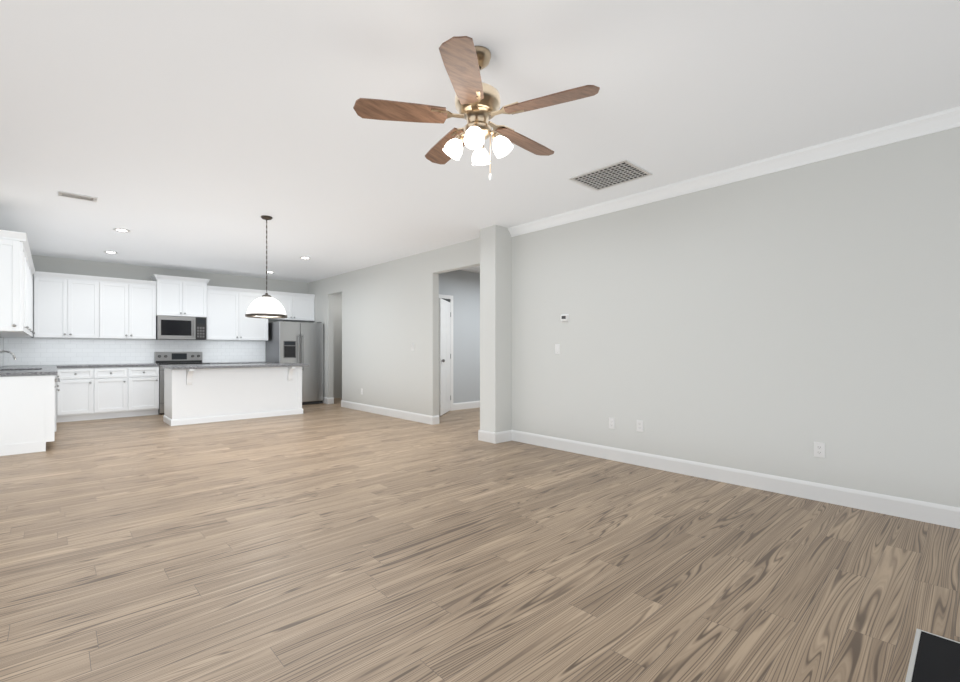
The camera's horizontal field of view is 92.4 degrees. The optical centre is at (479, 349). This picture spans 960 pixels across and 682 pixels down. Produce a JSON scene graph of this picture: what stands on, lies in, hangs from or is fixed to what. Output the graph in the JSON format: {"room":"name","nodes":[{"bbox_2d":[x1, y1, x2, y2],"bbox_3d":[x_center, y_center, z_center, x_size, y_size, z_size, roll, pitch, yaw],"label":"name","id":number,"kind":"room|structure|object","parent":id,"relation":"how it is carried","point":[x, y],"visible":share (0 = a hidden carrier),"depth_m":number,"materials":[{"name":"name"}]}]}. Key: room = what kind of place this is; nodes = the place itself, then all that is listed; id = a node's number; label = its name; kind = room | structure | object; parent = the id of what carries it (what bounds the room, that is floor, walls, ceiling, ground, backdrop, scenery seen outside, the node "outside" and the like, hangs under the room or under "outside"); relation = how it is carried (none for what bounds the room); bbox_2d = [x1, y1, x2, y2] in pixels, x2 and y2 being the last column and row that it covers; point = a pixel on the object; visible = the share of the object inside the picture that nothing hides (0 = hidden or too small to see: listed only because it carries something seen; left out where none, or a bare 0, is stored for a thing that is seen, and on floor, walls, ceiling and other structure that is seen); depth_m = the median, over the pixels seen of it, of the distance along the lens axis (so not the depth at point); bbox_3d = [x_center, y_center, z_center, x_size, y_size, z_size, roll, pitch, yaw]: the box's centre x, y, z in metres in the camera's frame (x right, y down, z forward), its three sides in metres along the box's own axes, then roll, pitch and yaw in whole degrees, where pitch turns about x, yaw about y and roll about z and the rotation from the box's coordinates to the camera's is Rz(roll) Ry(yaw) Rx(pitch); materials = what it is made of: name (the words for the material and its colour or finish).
{"room":"living room","nodes":[
{"label":"living room","id":0,"kind":"room"},
{"bbox_2d":[14,255,341,397],"bbox_3d":[-4.205,-0.200,10.634,9.720,2.740,0.120,0,0,-43],"label":"wall","id":1,"kind":"structure","parent":0,"point":[75,266],"depth_m":9.32,"materials":[{"name":"grey paint"}]},
{"bbox_2d":[0,337,3,366],"bbox_3d":[-6.523,0.026,6.170,0.011,0.449,3.240,0,0,-43],"label":"tile backsplash","id":2,"kind":"structure","parent":1,"relation":"attached to","point":[1,338],"depth_m":7.04,"materials":[{"name":"white tile"}]},
{"bbox_2d":[0,230,27,333],"bbox_3d":[-5.214,-0.730,5.011,0.349,1.060,0.484,0,0,-43],"label":"upper cabinet","id":3,"kind":"object","parent":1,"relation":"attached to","point":[13,245],"depth_m":4.91,"materials":[{"name":"white wood"}]},
{"bbox_2d":[8,254,31,337],"bbox_3d":[-6.029,-0.730,5.891,0.349,1.060,0.523,0,0,-43],"label":"upper cabinet","id":4,"kind":"object","parent":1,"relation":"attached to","point":[29,335],"depth_m":6.41,"materials":[{"name":"white wood"}]},
{"bbox_2d":[32,266,39,337],"bbox_3d":[-7.089,-0.730,7.086,0.418,1.060,0.481,0,0,-43],"label":"upper cabinet","id":5,"kind":"object","parent":1,"relation":"attached to","point":[36,332],"depth_m":7.38,"materials":[{"name":"white wood"}]},
{"bbox_2d":[40,272,71,337],"bbox_3d":[-7.070,-0.730,7.608,0.481,1.060,0.422,0,0,-43],"label":"upper cabinet","id":6,"kind":"object","parent":1,"relation":"attached to","point":[55,288],"depth_m":7.54,"materials":[{"name":"white wood"}]},
{"bbox_2d":[72,274,103,337],"bbox_3d":[-6.809,-0.730,7.897,0.524,1.060,0.352,0,0,-43],"label":"upper cabinet","id":7,"kind":"object","parent":1,"relation":"attached to","point":[79,306],"depth_m":7.81,"materials":[{"name":"white wood"}]},
{"bbox_2d":[104,278,131,337],"bbox_3d":[-6.515,-0.730,8.169,0.523,1.060,0.352,0,0,-43],"label":"upper cabinet","id":8,"kind":"object","parent":1,"relation":"attached to","point":[117,291],"depth_m":8.08,"materials":[{"name":"white wood"}]},
{"bbox_2d":[4,338,264,364],"bbox_3d":[-6.173,0.026,8.723,3.994,0.449,0.010,0,0,-43],"label":"tile backsplash","id":9,"kind":"structure","parent":1,"relation":"attached to","point":[47,351],"depth_m":8.31,"materials":[{"name":"white tile"}]},
{"bbox_2d":[132,278,155,338],"bbox_3d":[-6.238,-0.730,8.426,0.460,1.060,0.352,0,0,-43],"label":"upper cabinet","id":10,"kind":"object","parent":1,"relation":"attached to","point":[143,291],"depth_m":8.33,"materials":[{"name":"white wood"}]},
{"bbox_2d":[152,274,187,316],"bbox_3d":[-5.881,-1.008,8.722,0.461,0.745,0.402,0,0,-43],"label":"upper cabinet","id":11,"kind":"object","parent":1,"relation":"attached to","point":[171,291],"depth_m":8.58,"materials":[{"name":"white wood"}]},
{"bbox_2d":[156,316,205,339],"bbox_3d":[-5.739,-0.414,8.825,0.784,0.432,0.446,0,0,-43],"label":"over-the-range microwave","id":12,"kind":"object","parent":11,"relation":"attached to","point":[178,328],"visible":1,"depth_m":8.67,"materials":[{"name":"silver metal"}]},
{"bbox_2d":[188,278,207,317],"bbox_3d":[-5.626,-1.008,8.958,0.462,0.745,0.402,0,0,-43],"label":"upper cabinet","id":13,"kind":"object","parent":1,"relation":"attached to","point":[197,287],"depth_m":8.87,"materials":[{"name":"white wood"}]},
{"bbox_2d":[206,286,243,340],"bbox_3d":[-5.238,-0.730,9.351,0.636,1.060,0.352,0,0,-43],"label":"upper cabinet","id":14,"kind":"object","parent":1,"relation":"attached to","point":[225,320],"depth_m":9.24,"materials":[{"name":"white wood"}]},
{"bbox_2d":[244,290,271,340],"bbox_3d":[-4.832,-0.730,9.727,0.699,1.060,0.352,0,0,-43],"label":"upper cabinet","id":15,"kind":"object","parent":1,"relation":"attached to","point":[255,329],"depth_m":9.61,"materials":[{"name":"white wood"}]},
{"bbox_2d":[272,291,295,320],"bbox_3d":[-4.416,-0.960,10.113,0.559,0.600,0.352,0,0,-43],"label":"upper cabinet","id":16,"kind":"object","parent":1,"relation":"attached to","point":[287,299],"depth_m":10.08,"materials":[{"name":"white wood"}]},
{"bbox_2d":[296,294,314,321],"bbox_3d":[-4.088,-0.960,10.416,0.559,0.600,0.352,0,0,-43],"label":"upper cabinet","id":17,"kind":"object","parent":1,"relation":"attached to","point":[304,302],"depth_m":10.33,"materials":[{"name":"white wood"}]},
{"bbox_2d":[203,362,274,363],"bbox_3d":[-4.941,0.272,9.440,1.212,0.040,0.627,0,0,-43],"label":"countertop","id":18,"kind":"structure","parent":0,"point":[203,362],"depth_m":9.27,"materials":[{"name":"stone"}]},
{"bbox_2d":[439,270,479,402],"bbox_3d":[-0.338,-0.200,10.182,4.380,2.740,1.600,0,0,-43],"label":"wall","id":19,"kind":"structure","parent":0,"point":[462,287],"depth_m":9.12,"materials":[{"name":"grey paint"}]},
{"bbox_2d":[439,298,450,415],"bbox_3d":[-0.641,0.124,8.454,0.647,2.068,0.523,0,0,-43],"label":"hall door","id":20,"kind":"structure","parent":19,"relation":"in","point":[444,356],"depth_m":8.34,"materials":[{"name":"white wood"}]},
{"bbox_2d":[439,294,452,410],"bbox_3d":[-0.866,0.060,8.589,0.940,2.220,0.017,0,0,-43],"label":"door frame","id":21,"kind":"structure","parent":19,"relation":"attached to","point":[450,297],"depth_m":8.87,"materials":[{"name":"white wood"}]},
{"bbox_2d":[0,398,959,681],"bbox_3d":[-0.544,1.200,4.267,13.000,0.060,17.000,0,0,-43],"label":"floor","id":22,"kind":"structure","parent":0,"point":[326,542],"depth_m":2.50,"materials":[{"name":"brown wood"}]},
{"bbox_2d":[0,387,55,446],"bbox_3d":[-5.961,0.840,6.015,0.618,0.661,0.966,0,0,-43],"label":"base cabinet","id":23,"kind":"object","parent":22,"relation":"on","point":[27,414],"depth_m":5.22,"materials":[{"name":"white wood"}]},
{"bbox_2d":[0,375,55,386],"bbox_3d":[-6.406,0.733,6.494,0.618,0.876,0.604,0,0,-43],"label":"base cabinet","id":24,"kind":"object","parent":22,"relation":"on","point":[45,380],"depth_m":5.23,"materials":[{"name":"white"}]},
{"bbox_2d":[0,365,57,376],"bbox_3d":[-6.284,0.272,6.371,0.630,0.040,3.307,0,0,-43],"label":"countertop","id":25,"kind":"structure","parent":24,"relation":"on","point":[28,370],"depth_m":5.65,"materials":[{"name":"stone"}]},
{"bbox_2d":[0,351,15,359],"bbox_3d":[-6.046,0.129,5.846,0.218,0.244,0.120,0,0,-43],"label":"faucet","id":26,"kind":"object","parent":25,"relation":"on","point":[14,357],"visible":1,"depth_m":5.90,"materials":[{"name":"silver metal"}]},
{"bbox_2d":[56,367,99,422],"bbox_3d":[-6.778,0.733,7.744,0.516,0.876,0.619,0,0,-43],"label":"base cabinet","id":27,"kind":"object","parent":22,"relation":"on","point":[82,394],"depth_m":7.54,"materials":[{"name":"white wood"}]},
{"bbox_2d":[58,363,158,367],"bbox_3d":[-6.463,0.272,8.024,1.354,0.040,0.637,0,0,-43],"label":"countertop","id":28,"kind":"structure","parent":27,"relation":"on","point":[143,364],"depth_m":7.86,"materials":[{"name":"stone"}]},
{"bbox_2d":[100,367,131,418],"bbox_3d":[-6.470,0.733,8.029,0.582,0.876,0.619,0,0,-43],"label":"base cabinet","id":29,"kind":"object","parent":22,"relation":"on","point":[115,382],"depth_m":7.86,"materials":[{"name":"white wood"}]},
{"bbox_2d":[132,366,158,416],"bbox_3d":[-6.161,0.733,8.315,0.516,0.876,0.619,0,0,-43],"label":"base cabinet","id":30,"kind":"object","parent":22,"relation":"on","point":[145,380],"depth_m":8.15,"materials":[{"name":"white wood"}]},
{"bbox_2d":[154,352,208,414],"bbox_3d":[-5.658,0.603,8.737,0.784,1.135,0.671,0,0,-43],"label":"range","id":31,"kind":"object","parent":22,"relation":"on","point":[177,358],"visible":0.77,"depth_m":8.75,"materials":[{"name":"silver metal"}]},
{"bbox_2d":[163,366,302,425],"bbox_3d":[-4.166,0.732,7.943,2.044,0.876,0.883,0,0,-43],"label":"kitchen island","id":32,"kind":"object","parent":22,"relation":"on","point":[194,396],"visible":0.83,"depth_m":7.65,"materials":[{"name":"white wood"}]},
{"bbox_2d":[161,363,308,368],"bbox_3d":[-4.167,0.272,7.944,2.080,0.040,0.960,0,0,-43],"label":"island countertop","id":33,"kind":"structure","parent":32,"relation":"on","point":[208,366],"depth_m":7.53,"materials":[{"name":"stone"}]},
{"bbox_2d":[266,320,322,404],"bbox_3d":[-4.033,0.280,10.040,0.926,1.780,0.926,0,0,-43],"label":"refrigerator","id":34,"kind":"object","parent":22,"relation":"on","point":[295,342],"visible":0.77,"depth_m":9.80,"materials":[{"name":"silver metal"}]},
{"bbox_2d":[480,225,511,432],"bbox_3d":[0.258,-0.200,6.021,0.440,2.740,0.285,0,0,-43],"label":"column","id":35,"kind":"structure","parent":22,"relation":"on","point":[495,328],"depth_m":5.87,"materials":[{"name":"grey paint"}]},
{"bbox_2d":[905,629,959,681],"bbox_3d":[1.789,1.163,0.887,1.430,0.014,1.470,0,0,-43],"label":"hearth","id":36,"kind":"object","parent":22,"relation":"on","point":[934,658],"depth_m":1.72,"materials":[{"name":"black stone"}]},
{"bbox_2d":[0,0,959,282],"bbox_3d":[-0.544,-1.610,4.267,13.000,0.080,17.000,0,0,-43],"label":"ceiling","id":37,"kind":"structure","parent":0,"point":[190,134],"depth_m":2.98,"materials":[{"name":"white paint"}]},
{"bbox_2d":[58,191,97,201],"bbox_3d":[-4.101,-1.564,4.693,0.300,0.012,0.160,0,0,-43],"label":"ceiling vent","id":38,"kind":"object","parent":37,"relation":"in","point":[76,196],"visible":0.96,"depth_m":4.68,"materials":[{"name":"grey metal"}]},
{"bbox_2d":[113,228,130,231],"bbox_3d":[-4.687,-1.566,6.018,0.184,0.008,0.184,0,0,-43],"label":"recessed light","id":39,"kind":"object","parent":37,"relation":"in","point":[120,230],"visible":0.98,"depth_m":6.02,"materials":[{"name":"white"}]},
{"bbox_2d":[245,215,286,318],"bbox_3d":[-2.516,-0.977,5.425,0.454,1.184,0.454,0,0,-43],"label":"pendant light","id":40,"kind":"object","parent":37,"relation":"hanging from","point":[266,306],"visible":1,"depth_m":5.31,"materials":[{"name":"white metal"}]},
{"bbox_2d":[353,36,599,180],"bbox_3d":[0.014,-1.232,2.480,1.188,0.674,1.217,0,0,-43],"label":"ceiling fan","id":41,"kind":"object","parent":37,"relation":"hanging from","point":[477,99],"visible":1,"depth_m":2.36,"materials":[{"name":"brown wood"}]},
{"bbox_2d":[569,159,652,190],"bbox_3d":[1.175,-1.564,4.148,0.460,0.012,0.570,0,0,-43],"label":"ceiling vent","id":42,"kind":"object","parent":37,"relation":"in","point":[615,174],"visible":1,"depth_m":4.12,"materials":[{"name":"grey metal"}]},
{"bbox_2d":[309,127,959,507],"bbox_3d":[1.332,-0.200,5.049,0.144,2.740,15.600,0,0,-43],"label":"wall","id":43,"kind":"structure","parent":0,"point":[779,323],"depth_m":3.97,"materials":[{"name":"grey paint"}]},
{"bbox_2d":[555,344,559,353],"bbox_3d":[0.912,-0.010,5.424,0.009,0.116,0.072,0,0,-43],"label":"light switch","id":44,"kind":"object","parent":43,"relation":"attached to","point":[557,348],"visible":1,"depth_m":5.42,"materials":[{"name":"white plastic"}]},
{"bbox_2d":[609,418,614,428],"bbox_3d":[1.402,0.780,4.897,0.007,0.116,0.072,0,0,-43],"label":"electrical outlet","id":45,"kind":"object","parent":43,"relation":"attached to","point":[611,423],"visible":1,"depth_m":4.89,"materials":[{"name":"white plastic"}]},
{"bbox_2d":[637,420,642,431],"bbox_3d":[1.620,0.770,4.662,0.007,0.116,0.072,0,0,-43],"label":"electrical outlet","id":46,"kind":"object","parent":43,"relation":"attached to","point":[639,425],"visible":1,"depth_m":4.66,"materials":[{"name":"white plastic"}]},
{"bbox_2d":[323,397,959,528],"bbox_3d":[2.839,1.103,6.445,4.836,0.135,15.600,0,0,-43],"label":"baseboard","id":47,"kind":"structure","parent":43,"relation":"attached to","point":[937,514],"depth_m":4.04,"materials":[{"name":"white wood"}]},
{"bbox_2d":[508,106,959,236],"bbox_3d":[3.476,-1.518,2.606,0.078,0.105,9.100,0,0,-43],"label":"crown molding","id":48,"kind":"structure","parent":43,"relation":"attached to","point":[919,126],"depth_m":3.77,"materials":[{"name":"white wood"}]},
{"bbox_2d":[814,442,824,457],"bbox_3d":[2.632,0.775,3.568,0.007,0.116,0.072,0,0,-43],"label":"electrical outlet","id":49,"kind":"object","parent":43,"relation":"attached to","point":[819,449],"visible":1,"depth_m":3.57,"materials":[{"name":"white plastic"}]}
]}

